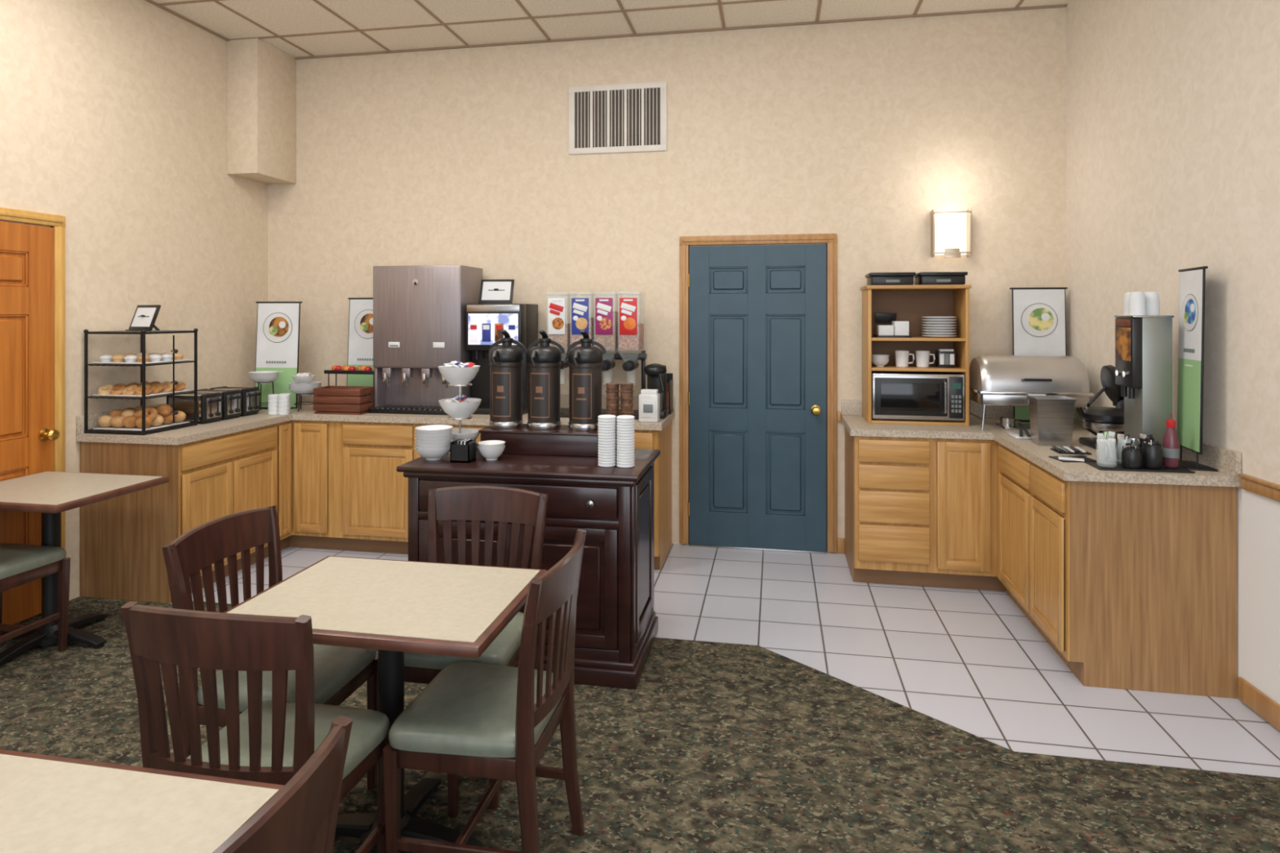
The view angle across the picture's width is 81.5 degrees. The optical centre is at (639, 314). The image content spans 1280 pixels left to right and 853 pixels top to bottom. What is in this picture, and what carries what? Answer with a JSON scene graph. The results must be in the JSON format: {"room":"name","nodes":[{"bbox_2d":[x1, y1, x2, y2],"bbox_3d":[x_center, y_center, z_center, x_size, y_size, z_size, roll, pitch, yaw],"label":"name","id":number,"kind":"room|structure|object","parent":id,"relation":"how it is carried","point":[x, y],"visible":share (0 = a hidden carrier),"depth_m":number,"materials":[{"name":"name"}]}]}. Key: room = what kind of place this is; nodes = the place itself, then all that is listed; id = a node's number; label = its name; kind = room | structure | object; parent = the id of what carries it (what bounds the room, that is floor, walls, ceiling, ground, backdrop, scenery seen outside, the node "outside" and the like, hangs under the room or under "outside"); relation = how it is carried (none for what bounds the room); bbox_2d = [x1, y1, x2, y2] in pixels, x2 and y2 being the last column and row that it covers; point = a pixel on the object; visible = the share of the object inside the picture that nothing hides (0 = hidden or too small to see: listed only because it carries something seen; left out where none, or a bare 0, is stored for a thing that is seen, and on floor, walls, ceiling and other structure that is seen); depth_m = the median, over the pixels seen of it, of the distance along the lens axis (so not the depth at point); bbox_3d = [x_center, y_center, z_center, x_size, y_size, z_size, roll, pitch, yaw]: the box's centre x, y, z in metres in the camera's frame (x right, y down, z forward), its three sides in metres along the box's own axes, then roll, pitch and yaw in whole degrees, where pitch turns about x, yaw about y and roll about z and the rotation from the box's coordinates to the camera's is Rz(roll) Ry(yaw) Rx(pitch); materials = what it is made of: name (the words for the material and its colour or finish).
{"room":"hotel breakfast room","nodes":[
{"label":"hotel breakfast room","id":0,"kind":"room"},
{"bbox_2d":[0,0,267,600],"bbox_3d":[-3.479,-0.205,2.383,0.120,3.550,6.640,0,0,10],"label":"wall","id":1,"kind":"structure","parent":0,"point":[113,113],"depth_m":4.42,"materials":[{"name":"beige paint"}]},
{"bbox_2d":[0,207,65,624],"bbox_3d":[-3.166,0.515,3.490,0.097,2.091,1.046,0,0,10],"label":"door","id":2,"kind":"structure","parent":1,"relation":"in","point":[33,257],"depth_m":3.81,"materials":[{"name":"orange wood"}]},
{"bbox_2d":[76,403,166,434],"bbox_3d":[-2.953,0.610,4.859,0.018,0.100,1.571,0,0,10],"label":"trim","id":3,"kind":"structure","parent":1,"relation":"attached to","point":[92,418],"depth_m":4.16,"materials":[{"name":"laminate"}]},
{"bbox_2d":[226,37,296,184],"bbox_3d":[-2.744,-1.458,5.405,0.240,0.945,0.430,0,0,10],"label":"soffit","id":4,"kind":"object","parent":1,"relation":"attached to","point":[261,77],"depth_m":5.22,"materials":[{"name":"beige paint"}]},
{"bbox_2d":[145,0,1071,59],"bbox_3d":[-0.464,-1.974,1.884,6.190,0.112,6.740,0,0,10],"label":"ceiling","id":5,"kind":"structure","parent":0,"point":[301,29],"depth_m":4.82,"materials":[{"name":"tile"}]},
{"bbox_2d":[267,7,1066,552],"bbox_3d":[0.133,-0.205,5.160,6.190,3.550,0.120,0,0,10],"label":"wall","id":6,"kind":"structure","parent":0,"point":[856,131],"depth_m":5.07,"materials":[{"name":"beige paint"}]},
{"bbox_2d":[297,393,675,411],"bbox_3d":[-1.282,0.610,5.344,3.091,0.100,0.018,0,0,10],"label":"trim","id":7,"kind":"structure","parent":6,"relation":"attached to","point":[564,398],"depth_m":5.19,"materials":[{"name":"laminate"}]},
{"bbox_2d":[568,80,666,154],"bbox_3d":[-0.159,-1.357,5.144,0.695,0.475,0.015,0,0,10],"label":"air vent grille","id":8,"kind":"object","parent":6,"relation":"in","point":[621,117],"visible":1,"depth_m":5.14,"materials":[{"name":"white metal"}]},
{"bbox_2d":[679,233,836,554],"bbox_3d":[0.774,0.520,4.932,1.039,2.100,0.097,0,0,10],"label":"door","id":9,"kind":"structure","parent":6,"relation":"in","point":[757,324],"depth_m":4.96,"materials":[{"name":"blue paint"}]},
{"bbox_2d":[836,411,844,553],"bbox_3d":[1.317,1.105,4.872,0.047,0.929,0.019,0,0,10],"label":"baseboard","id":10,"kind":"structure","parent":6,"relation":"attached to","point":[840,541],"depth_m":4.87,"materials":[{"name":"brown wood"}]},
{"bbox_2d":[841,400,1013,418],"bbox_3d":[1.976,0.610,4.750,1.332,0.100,0.018,0,0,10],"label":"trim","id":11,"kind":"structure","parent":6,"relation":"attached to","point":[849,407],"depth_m":4.71,"materials":[{"name":"laminate"}]},
{"bbox_2d":[930,208,972,257],"bbox_3d":[1.971,-0.510,4.711,0.230,0.310,0.101,0,0,10],"label":"wall sconce","id":12,"kind":"object","parent":6,"relation":"attached to","point":[950,231],"visible":1,"depth_m":4.67,"materials":[{"name":"white glass"}]},
{"bbox_2d":[169,543,1279,777],"bbox_3d":[-0.464,1.620,1.884,6.190,0.100,6.740,0,0,10],"label":"floor","id":13,"kind":"structure","parent":0,"point":[971,661],"depth_m":3.47,"materials":[{"name":"white tile"}]},
{"bbox_2d":[75,403,675,604],"bbox_3d":[-1.431,1.115,4.582,3.111,0.909,1.571,0,0,10],"label":"buffet counter","id":14,"kind":"object","parent":13,"relation":"on","point":[333,482],"visible":0.51,"depth_m":4.55,"materials":[{"name":"brown wood"}]},
{"bbox_2d":[83,328,198,435],"bbox_3d":[-2.840,0.371,4.264,0.426,0.577,0.394,0,0,10],"label":"display rack","id":15,"kind":"object","parent":14,"relation":"on","point":[143,332],"visible":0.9,"depth_m":4.12,"materials":[{"name":"black metal"}]},
{"bbox_2d":[93,352,190,431],"bbox_3d":[-2.856,0.434,4.267,0.337,0.414,0.330,0,0,10],"label":"pastries","id":16,"kind":"object","parent":15,"relation":"in","point":[159,416],"visible":0.91,"depth_m":4.16,"materials":[{"name":"brown food"}]},
{"bbox_2d":[125,305,160,331],"bbox_3d":[-2.806,0.021,4.232,0.200,0.148,0.122,0,0,25],"label":"sign frame","id":17,"kind":"object","parent":15,"relation":"on","point":[144,317],"visible":1,"depth_m":4.21,"materials":[{"name":"white paper"}]},
{"bbox_2d":[166,391,222,424],"bbox_3d":[-2.715,0.570,4.546,0.290,0.180,0.160,0,0,10],"label":"toaster","id":18,"kind":"object","parent":14,"relation":"on","point":[209,404],"visible":0.81,"depth_m":4.48,"materials":[{"name":"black metal"}]},
{"bbox_2d":[191,388,242,420],"bbox_3d":[-2.685,0.570,4.713,0.290,0.180,0.160,0,0,10],"label":"toaster","id":19,"kind":"object","parent":14,"relation":"on","point":[232,399],"visible":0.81,"depth_m":4.67,"materials":[{"name":"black metal"}]},
{"bbox_2d":[208,386,260,416],"bbox_3d":[-2.654,0.570,4.881,0.290,0.180,0.160,0,0,10],"label":"toaster","id":20,"kind":"object","parent":14,"relation":"on","point":[251,396],"visible":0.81,"depth_m":4.84,"materials":[{"name":"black metal"}]},
{"bbox_2d":[248,370,279,409],"bbox_3d":[-2.555,0.524,5.051,0.190,0.264,0.190,0,0,10],"label":"stand","id":21,"kind":"object","parent":14,"relation":"on","point":[265,376],"visible":0.89,"depth_m":5.00,"materials":[{"name":"white ceramic"}]},
{"bbox_2d":[254,301,302,408],"bbox_3d":[-2.552,0.285,5.218,0.334,0.750,0.110,0,0,3],"label":"sign","id":22,"kind":"object","parent":14,"relation":"on","point":[277,326],"depth_m":5.22,"materials":[{"name":"white paper"}]},
{"bbox_2d":[267,393,290,414],"bbox_3d":[-2.377,0.595,4.929,0.138,0.130,0.134,0,0,10],"label":"paper cups","id":23,"kind":"object","parent":14,"relation":"on","point":[278,404],"visible":1,"depth_m":4.87,"materials":[{"name":"white paper"}]},
{"bbox_2d":[288,372,321,411],"bbox_3d":[-2.287,0.528,5.073,0.210,0.256,0.210,0,0,10],"label":"stand","id":24,"kind":"object","parent":14,"relation":"on","point":[304,384],"visible":0.95,"depth_m":5.01,"materials":[{"name":"white ceramic"}]},
{"bbox_2d":[313,385,374,414],"bbox_3d":[-1.983,0.575,4.982,0.342,0.170,0.182,0,0,10],"label":"crate","id":25,"kind":"object","parent":14,"relation":"on","point":[335,400],"visible":0.98,"depth_m":4.90,"materials":[{"name":"brown wood"}]},
{"bbox_2d":[324,364,374,401],"bbox_3d":[-1.982,0.508,5.154,0.380,0.303,0.130,0,0,10],"label":"tray stand","id":26,"kind":"object","parent":14,"relation":"on","point":[364,370],"visible":0.83,"depth_m":5.11,"materials":[{"name":"black metal"}]},
{"bbox_2d":[346,297,373,394],"bbox_3d":[-1.960,0.270,5.333,0.334,0.780,0.110,0,0,10],"label":"sign","id":27,"kind":"object","parent":14,"relation":"on","point":[360,341],"depth_m":5.35,"materials":[{"name":"white paper"}]},
{"bbox_2d":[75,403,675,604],"bbox_3d":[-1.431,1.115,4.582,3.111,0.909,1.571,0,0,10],"label":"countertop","id":28,"kind":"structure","parent":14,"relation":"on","point":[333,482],"depth_m":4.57,"materials":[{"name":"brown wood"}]},
{"bbox_2d":[438,360,481,454],"bbox_3d":[-0.877,0.448,3.616,0.207,0.440,0.204,0,0,10],"label":"bowls","id":29,"kind":"object","parent":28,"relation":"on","point":[458,374],"visible":0.89,"depth_m":3.56,"materials":[{"name":"white ceramic"}]},
{"bbox_2d":[478,423,598,457],"bbox_3d":[-0.461,0.612,3.632,0.600,0.112,0.240,0,0,10],"label":"stand","id":30,"kind":"object","parent":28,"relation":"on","point":[562,441],"visible":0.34,"depth_m":3.52,"materials":[{"name":"brown wood"}]},
{"bbox_2d":[488,329,526,429],"bbox_3d":[-0.666,0.316,3.665,0.190,0.480,0.168,0,0,-32],"label":"coffee airpot","id":31,"kind":"object","parent":30,"relation":"on","point":[506,363],"visible":1,"depth_m":3.60,"materials":[{"name":"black metal"}]},
{"bbox_2d":[526,329,564,430],"bbox_3d":[-0.474,0.316,3.630,0.190,0.480,0.168,0,0,-32],"label":"coffee airpot","id":32,"kind":"object","parent":30,"relation":"on","point":[544,361],"visible":1,"depth_m":3.57,"materials":[{"name":"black metal"}]},
{"bbox_2d":[566,329,606,431],"bbox_3d":[-0.269,0.316,3.592,0.190,0.480,0.168,0,0,-32],"label":"coffee airpot","id":33,"kind":"object","parent":30,"relation":"on","point":[585,365],"visible":0.95,"depth_m":3.53,"materials":[{"name":"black metal"}]},
{"bbox_2d":[603,382,635,457],"bbox_3d":[-0.096,0.497,3.514,0.141,0.342,0.100,0,0,10],"label":"cups","id":34,"kind":"object","parent":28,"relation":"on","point":[612,390],"visible":0.54,"depth_m":3.49,"materials":[{"name":"brown paper"}]},
{"bbox_2d":[368,265,482,415],"bbox_3d":[-1.462,0.168,5.110,0.638,0.985,0.430,0,0,10],"label":"dispenser","id":35,"kind":"object","parent":14,"relation":"on","point":[420,311],"visible":0.8,"depth_m":4.96,"materials":[{"name":"silver metal"}]},
{"bbox_2d":[466,303,537,414],"bbox_3d":[-0.932,0.295,5.045,0.385,0.730,0.368,0,0,10],"label":"beverage dispenser","id":36,"kind":"object","parent":14,"relation":"on","point":[485,322],"visible":0.7,"depth_m":4.89,"materials":[{"name":"black plastic"}]},
{"bbox_2d":[478,279,514,303],"bbox_3d":[-0.972,-0.154,5.060,0.230,0.167,0.126,0,0,5],"label":"sign frame","id":37,"kind":"object","parent":36,"relation":"on","point":[491,291],"visible":0.96,"depth_m":5.04,"materials":[{"name":"white paper"}]},
{"bbox_2d":[547,297,646,419],"bbox_3d":[-0.289,0.258,4.871,0.632,0.805,0.320,0,0,10],"label":"dispenser","id":38,"kind":"object","parent":14,"relation":"on","point":[620,330],"visible":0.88,"depth_m":4.78,"materials":[{"name":"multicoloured plastic"}]},
{"bbox_2d":[639,389,660,422],"bbox_3d":[0.058,0.562,4.581,0.120,0.195,0.106,0,0,10],"label":"napkin dispenser","id":39,"kind":"object","parent":14,"relation":"on","point":[649,399],"visible":1,"depth_m":4.54,"materials":[{"name":"white plastic"}]},
{"bbox_2d":[644,363,668,418],"bbox_3d":[0.100,0.487,4.780,0.150,0.345,0.200,0,0,10],"label":"dispenser","id":40,"kind":"object","parent":14,"relation":"on","point":[655,372],"visible":0.74,"depth_m":4.74,"materials":[{"name":"black plastic"}]},
{"bbox_2d":[666,373,673,414],"bbox_3d":[0.161,0.530,4.977,0.110,0.260,0.150,0,0,10],"label":"organizer","id":41,"kind":"object","parent":14,"relation":"on","point":[668,375],"visible":0.44,"depth_m":4.96,"materials":[{"name":"black plastic"}]},
{"bbox_2d":[0,596,1279,852],"bbox_3d":[-0.665,1.566,1.110,5.874,0.008,5.145,0,0,10],"label":"carpet","id":42,"kind":"object","parent":13,"relation":"on","point":[716,747],"visible":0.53,"depth_m":2.52,"materials":[{"name":"carpet"}]},
{"bbox_2d":[0,542,70,652],"bbox_3d":[-2.899,1.108,3.274,0.468,0.913,0.474,0,0,10],"label":"dining chair","id":43,"kind":"object","parent":42,"relation":"on","point":[20,564],"visible":1,"depth_m":3.36,"materials":[{"name":"brown wood"}]},
{"bbox_2d":[0,471,169,667],"bbox_3d":[-2.801,1.190,3.535,0.740,0.742,0.610,0,0,10],"label":"dining table","id":44,"kind":"object","parent":42,"relation":"on","point":[49,493],"visible":0.8,"depth_m":3.50,"materials":[{"name":"beige laminate"}]},
{"bbox_2d":[0,749,284,852],"bbox_3d":[-1.029,1.190,1.072,0.770,0.742,0.600,0,0,10],"label":"dining table","id":45,"kind":"object","parent":42,"relation":"on","point":[49,804],"visible":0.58,"depth_m":1.24,"materials":[{"name":"beige laminate"}]},
{"bbox_2d":[120,601,390,852],"bbox_3d":[-0.916,1.108,1.845,0.468,0.913,0.474,0,0,10],"label":"dining chair","id":46,"kind":"object","parent":42,"relation":"on","point":[270,741],"visible":0.79,"depth_m":1.65,"materials":[{"name":"brown wood"}]},
{"bbox_2d":[161,505,377,789],"bbox_3d":[-1.127,1.108,2.315,0.474,0.913,0.468,0,0,10],"label":"dining chair","id":47,"kind":"object","parent":42,"relation":"on","point":[339,671],"visible":0.41,"depth_m":2.32,"materials":[{"name":"brown wood"}]},
{"bbox_2d":[212,715,352,852],"bbox_3d":[-0.713,1.108,1.030,0.474,0.913,0.468,0,0,10],"label":"dining chair","id":48,"kind":"object","parent":42,"relation":"on","point":[301,817],"visible":1,"depth_m":1.06,"materials":[{"name":"brown wood"}]},
{"bbox_2d":[222,555,546,852],"bbox_3d":[-0.732,1.190,2.185,0.785,0.742,0.575,0,0,10],"label":"dining table","id":49,"kind":"object","parent":42,"relation":"on","point":[393,608],"visible":0.62,"depth_m":2.15,"materials":[{"name":"beige laminate"}]},
{"bbox_2d":[404,485,548,809],"bbox_3d":[-0.604,1.108,2.595,0.468,0.913,0.474,0,0,10],"label":"dining chair","id":50,"kind":"object","parent":42,"relation":"on","point":[491,504],"visible":0.41,"depth_m":2.77,"materials":[{"name":"brown wood"}]},
{"bbox_2d":[382,528,586,852],"bbox_3d":[-0.406,1.108,2.097,0.474,0.913,0.468,0,0,10],"label":"dining chair","id":51,"kind":"object","parent":42,"relation":"on","point":[482,720],"visible":1,"depth_m":1.94,"materials":[{"name":"brown wood"}]},
{"bbox_2d":[396,443,660,688],"bbox_3d":[-0.487,1.115,3.473,1.085,0.893,0.622,0,0,10],"label":"base cabinet","id":52,"kind":"object","parent":42,"relation":"on","point":[616,621],"visible":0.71,"depth_m":3.16,"materials":[{"name":"brown wood"}]},
{"bbox_2d":[414,424,453,460],"bbox_3d":[-0.952,0.596,3.432,0.170,0.145,0.170,0,0,10],"label":"bowls","id":53,"kind":"object","parent":52,"relation":"on","point":[432,442],"visible":0.98,"depth_m":3.37,"materials":[{"name":"ceramic"}]},
{"bbox_2d":[449,439,475,462],"bbox_3d":[-0.806,0.621,3.385,0.090,0.095,0.080,0,0,10],"label":"caddy","id":54,"kind":"object","parent":52,"relation":"on","point":[461,451],"visible":1,"depth_m":3.35,"materials":[{"name":"black plastic"}]},
{"bbox_2d":[477,440,505,460],"bbox_3d":[-0.683,0.629,3.418,0.124,0.078,0.124,0,0,10],"label":"bowl","id":55,"kind":"object","parent":52,"relation":"on","point":[491,450],"visible":1,"depth_m":3.38,"materials":[{"name":"ceramic"}]},
{"bbox_2d":[597,414,634,467],"bbox_3d":[-0.104,0.558,3.272,0.164,0.220,0.080,0,0,10],"label":"lids","id":56,"kind":"object","parent":52,"relation":"on","point":[606,424],"visible":1,"depth_m":3.24,"materials":[{"name":"white plastic"}]},
{"bbox_2d":[841,414,1240,698],"bbox_3d":[1.878,1.115,3.942,1.430,0.909,1.641,0,0,10],"label":"buffet counter","id":57,"kind":"object","parent":13,"relation":"on","point":[1130,578],"visible":1,"depth_m":3.17,"materials":[{"name":"brown wood"}]},
{"bbox_2d":[860,284,971,426],"bbox_3d":[1.688,0.242,4.588,0.595,0.835,0.337,0,0,10],"label":"shelf unit","id":58,"kind":"object","parent":57,"relation":"on","point":[910,303],"visible":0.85,"depth_m":4.69,"materials":[{"name":"brown wood"}]},
{"bbox_2d":[871,354,888,367],"bbox_3d":[1.483,0.287,4.588,0.110,0.073,0.110,0,0,10],"label":"bowls","id":59,"kind":"object","parent":58,"relation":"on","point":[879,360],"visible":0.95,"depth_m":4.55,"materials":[{"name":"ceramic"}]},
{"bbox_2d":[865,271,915,284],"bbox_3d":[1.545,-0.214,4.595,0.265,0.078,0.264,0,0,10],"label":"storage box","id":60,"kind":"object","parent":58,"relation":"on","point":[899,277],"visible":0.89,"depth_m":4.48,"materials":[{"name":"plastic"}]},
{"bbox_2d":[873,312,911,337],"bbox_3d":[1.560,0.067,4.595,0.200,0.150,0.160,0,0,10],"label":"paper napkins","id":61,"kind":"object","parent":58,"relation":"on","point":[898,329],"visible":1,"depth_m":4.53,"materials":[{"name":"white paper"}]},
{"bbox_2d":[894,350,914,367],"bbox_3d":[1.620,0.274,4.567,0.103,0.100,0.084,0,0,-10],"label":"coffee mug","id":62,"kind":"object","parent":58,"relation":"on","point":[901,356],"visible":1,"depth_m":4.53,"materials":[{"name":"white ceramic"}]},
{"bbox_2d":[871,370,964,422],"bbox_3d":[1.683,0.498,4.559,0.524,0.285,0.327,0,0,10],"label":"microwave oven","id":63,"kind":"object","parent":58,"relation":"on","point":[895,395],"visible":0.95,"depth_m":4.43,"materials":[{"name":"silver metal"}]},
{"bbox_2d":[915,350,935,367],"bbox_3d":[1.738,0.274,4.545,0.103,0.100,0.084,0,0,-10],"label":"coffee mug","id":64,"kind":"object","parent":58,"relation":"on","point":[922,357],"visible":1,"depth_m":4.51,"materials":[{"name":"white ceramic"}]},
{"bbox_2d":[921,315,956,337],"bbox_3d":[1.831,0.077,4.545,0.200,0.130,0.200,0,0,10],"label":"plates","id":65,"kind":"object","parent":58,"relation":"on","point":[936,326],"visible":0.99,"depth_m":4.47,"materials":[{"name":"ceramic"}]},
{"bbox_2d":[913,271,968,284],"bbox_3d":[1.830,-0.214,4.543,0.270,0.078,0.264,0,0,10],"label":"storage box","id":66,"kind":"object","parent":58,"relation":"on","point":[922,277],"visible":0.91,"depth_m":4.43,"materials":[{"name":"plastic"}]},
{"bbox_2d":[935,348,955,368],"bbox_3d":[1.863,0.268,4.528,0.100,0.112,0.083,0,0,10],"label":"caddy","id":67,"kind":"object","parent":58,"relation":"on","point":[944,357],"visible":1,"depth_m":4.49,"materials":[{"name":"black plastic"}]},
{"bbox_2d":[1007,422,1031,439],"bbox_3d":[2.051,0.629,3.996,0.100,0.062,0.205,0,0,10],"label":"serving tongs","id":68,"kind":"object","parent":57,"relation":"on","point":[1020,435],"visible":0.83,"depth_m":3.96,"materials":[{"name":"metal"}]},
{"bbox_2d":[968,355,1093,433],"bbox_3d":[2.245,0.450,4.313,0.590,0.420,0.385,0,0,10],"label":"chafing dish","id":69,"kind":"object","parent":57,"relation":"on","point":[1005,380],"visible":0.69,"depth_m":4.20,"materials":[{"name":"silver metal"}]},
{"bbox_2d":[1009,287,1067,422],"bbox_3d":[2.462,0.247,4.578,0.329,0.826,0.110,0,0,10],"label":"sign","id":70,"kind":"object","parent":57,"relation":"on","point":[1038,313],"depth_m":4.58,"materials":[{"name":"white paper"}]},
{"bbox_2d":[1026,395,1076,446],"bbox_3d":[2.085,0.540,3.767,0.186,0.240,0.140,0,0,10],"label":"waste bin","id":71,"kind":"object","parent":57,"relation":"on","point":[1051,417],"visible":0.98,"depth_m":3.71,"materials":[{"name":"metal"}]},
{"bbox_2d":[1049,445,1091,454],"bbox_3d":[2.062,0.651,3.558,0.140,0.017,0.121,0,0,10],"label":"tray","id":72,"kind":"object","parent":57,"relation":"on","point":[1060,450],"visible":1,"depth_m":3.53,"materials":[{"name":"black plastic"}]},
{"bbox_2d":[1048,454,1097,462],"bbox_3d":[1.969,0.654,3.366,0.166,0.010,0.131,0,0,-1],"label":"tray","id":73,"kind":"object","parent":57,"relation":"on","point":[1074,458],"visible":1,"depth_m":3.36,"materials":[{"name":"black plastic"}]},
{"bbox_2d":[1075,364,1124,449],"bbox_3d":[2.311,0.457,3.728,0.271,0.405,0.245,0,0,10],"label":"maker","id":74,"kind":"object","parent":57,"relation":"on","point":[1102,419],"visible":0.74,"depth_m":3.68,"materials":[{"name":"black plastic"}]},
{"bbox_2d":[1084,460,1195,473],"bbox_3d":[2.138,0.655,3.193,0.360,0.009,0.170,0,0,10],"label":"serving tray","id":75,"kind":"object","parent":57,"relation":"on","point":[1101,465],"visible":0.73,"depth_m":3.14,"materials":[{"name":"plastic"}]},
{"bbox_2d":[1096,431,1115,453],"bbox_3d":[2.045,0.582,3.260,0.071,0.139,0.071,0,0,10],"label":"jar","id":76,"kind":"object","parent":75,"relation":"on","point":[1108,434],"visible":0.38,"depth_m":3.25,"materials":[{"name":"clear glass"}]},
{"bbox_2d":[1096,437,1116,461],"bbox_3d":[2.006,0.591,3.192,0.076,0.121,0.076,0,0,10],"label":"packets","id":77,"kind":"object","parent":75,"relation":"on","point":[1107,446],"visible":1,"depth_m":3.19,"materials":[{"name":"white paper"}]},
{"bbox_2d":[1116,434,1134,457],"bbox_3d":[2.121,0.588,3.242,0.072,0.126,0.072,0,0,10],"label":"packets","id":78,"kind":"object","parent":75,"relation":"on","point":[1121,442],"visible":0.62,"depth_m":3.24,"materials":[{"name":"white paper"}]},
{"bbox_2d":[1121,443,1142,468],"bbox_3d":[2.091,0.601,3.161,0.072,0.101,0.072,0,0,10],"label":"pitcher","id":79,"kind":"object","parent":75,"relation":"on","point":[1131,456],"visible":1,"depth_m":3.13,"materials":[{"name":"black plastic"}]},
{"bbox_2d":[1137,433,1154,451],"bbox_3d":[2.207,0.587,3.237,0.065,0.128,0.063,0,0,-17],"label":"utensil cup","id":80,"kind":"object","parent":75,"relation":"on","point":[1141,439],"visible":0.32,"depth_m":3.23,"materials":[{"name":"black plastic"}]},
{"bbox_2d":[1141,438,1162,468],"bbox_3d":[2.178,0.590,3.160,0.076,0.121,0.076,0,0,10],"label":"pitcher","id":81,"kind":"object","parent":75,"relation":"on","point":[1152,451],"visible":0.98,"depth_m":3.13,"materials":[{"name":"black plastic"}]},
{"bbox_2d":[1162,413,1179,467],"bbox_3d":[2.272,0.538,3.179,0.059,0.226,0.059,0,0,10],"label":"syrup bottle","id":82,"kind":"object","parent":75,"relation":"on","point":[1171,442],"visible":1,"depth_m":3.16,"materials":[{"name":"red plastic"}]},
{"bbox_2d":[1114,315,1173,460],"bbox_3d":[2.271,0.333,3.377,0.196,0.655,0.188,0,0,10],"label":"machine","id":83,"kind":"object","parent":57,"relation":"on","point":[1143,343],"visible":0.83,"depth_m":3.29,"materials":[{"name":"metal"}]},
{"bbox_2d":[1123,291,1159,315],"bbox_3d":[2.284,-0.049,3.382,0.138,0.105,0.142,0,0,10],"label":"cups","id":84,"kind":"object","parent":83,"relation":"on","point":[1135,303],"visible":0.92,"depth_m":3.34,"materials":[{"name":"white paper"}]},
{"bbox_2d":[1177,266,1217,471],"bbox_3d":[2.397,0.230,3.221,0.110,0.861,0.259,0,0,16],"label":"sign","id":85,"kind":"object","parent":57,"relation":"on","point":[1192,280],"depth_m":3.20,"materials":[{"name":"paper"}]},
{"bbox_2d":[1066,0,1279,705],"bbox_3d":[2.367,-0.205,1.317,0.615,3.550,6.640,0,0,10],"label":"wall","id":86,"kind":"structure","parent":0,"point":[1173,106],"depth_m":3.29,"materials":[{"name":"paint"}]},
{"bbox_2d":[1073,407,1241,477],"bbox_3d":[2.535,0.610,3.822,0.020,0.100,1.643,0,0,8],"label":"backsplash","id":87,"kind":"structure","parent":86,"relation":"attached to","point":[1227,461],"depth_m":3.14,"materials":[{"name":"laminate"}]},
{"bbox_2d":[1237,677,1279,731],"bbox_3d":[2.106,1.516,0.634,0.015,0.091,4.800,0,0,8],"label":"baseboard","id":88,"kind":"structure","parent":86,"relation":"attached to","point":[1257,701],"depth_m":2.89,"materials":[{"name":"brown wood"}]},
{"bbox_2d":[1238,473,1279,502],"bbox_3d":[2.099,0.672,0.615,0.025,0.060,4.800,0,0,8],"label":"trim","id":89,"kind":"structure","parent":86,"relation":"attached to","point":[1269,490],"depth_m":2.87,"materials":[{"name":"brown wood"}]}
]}

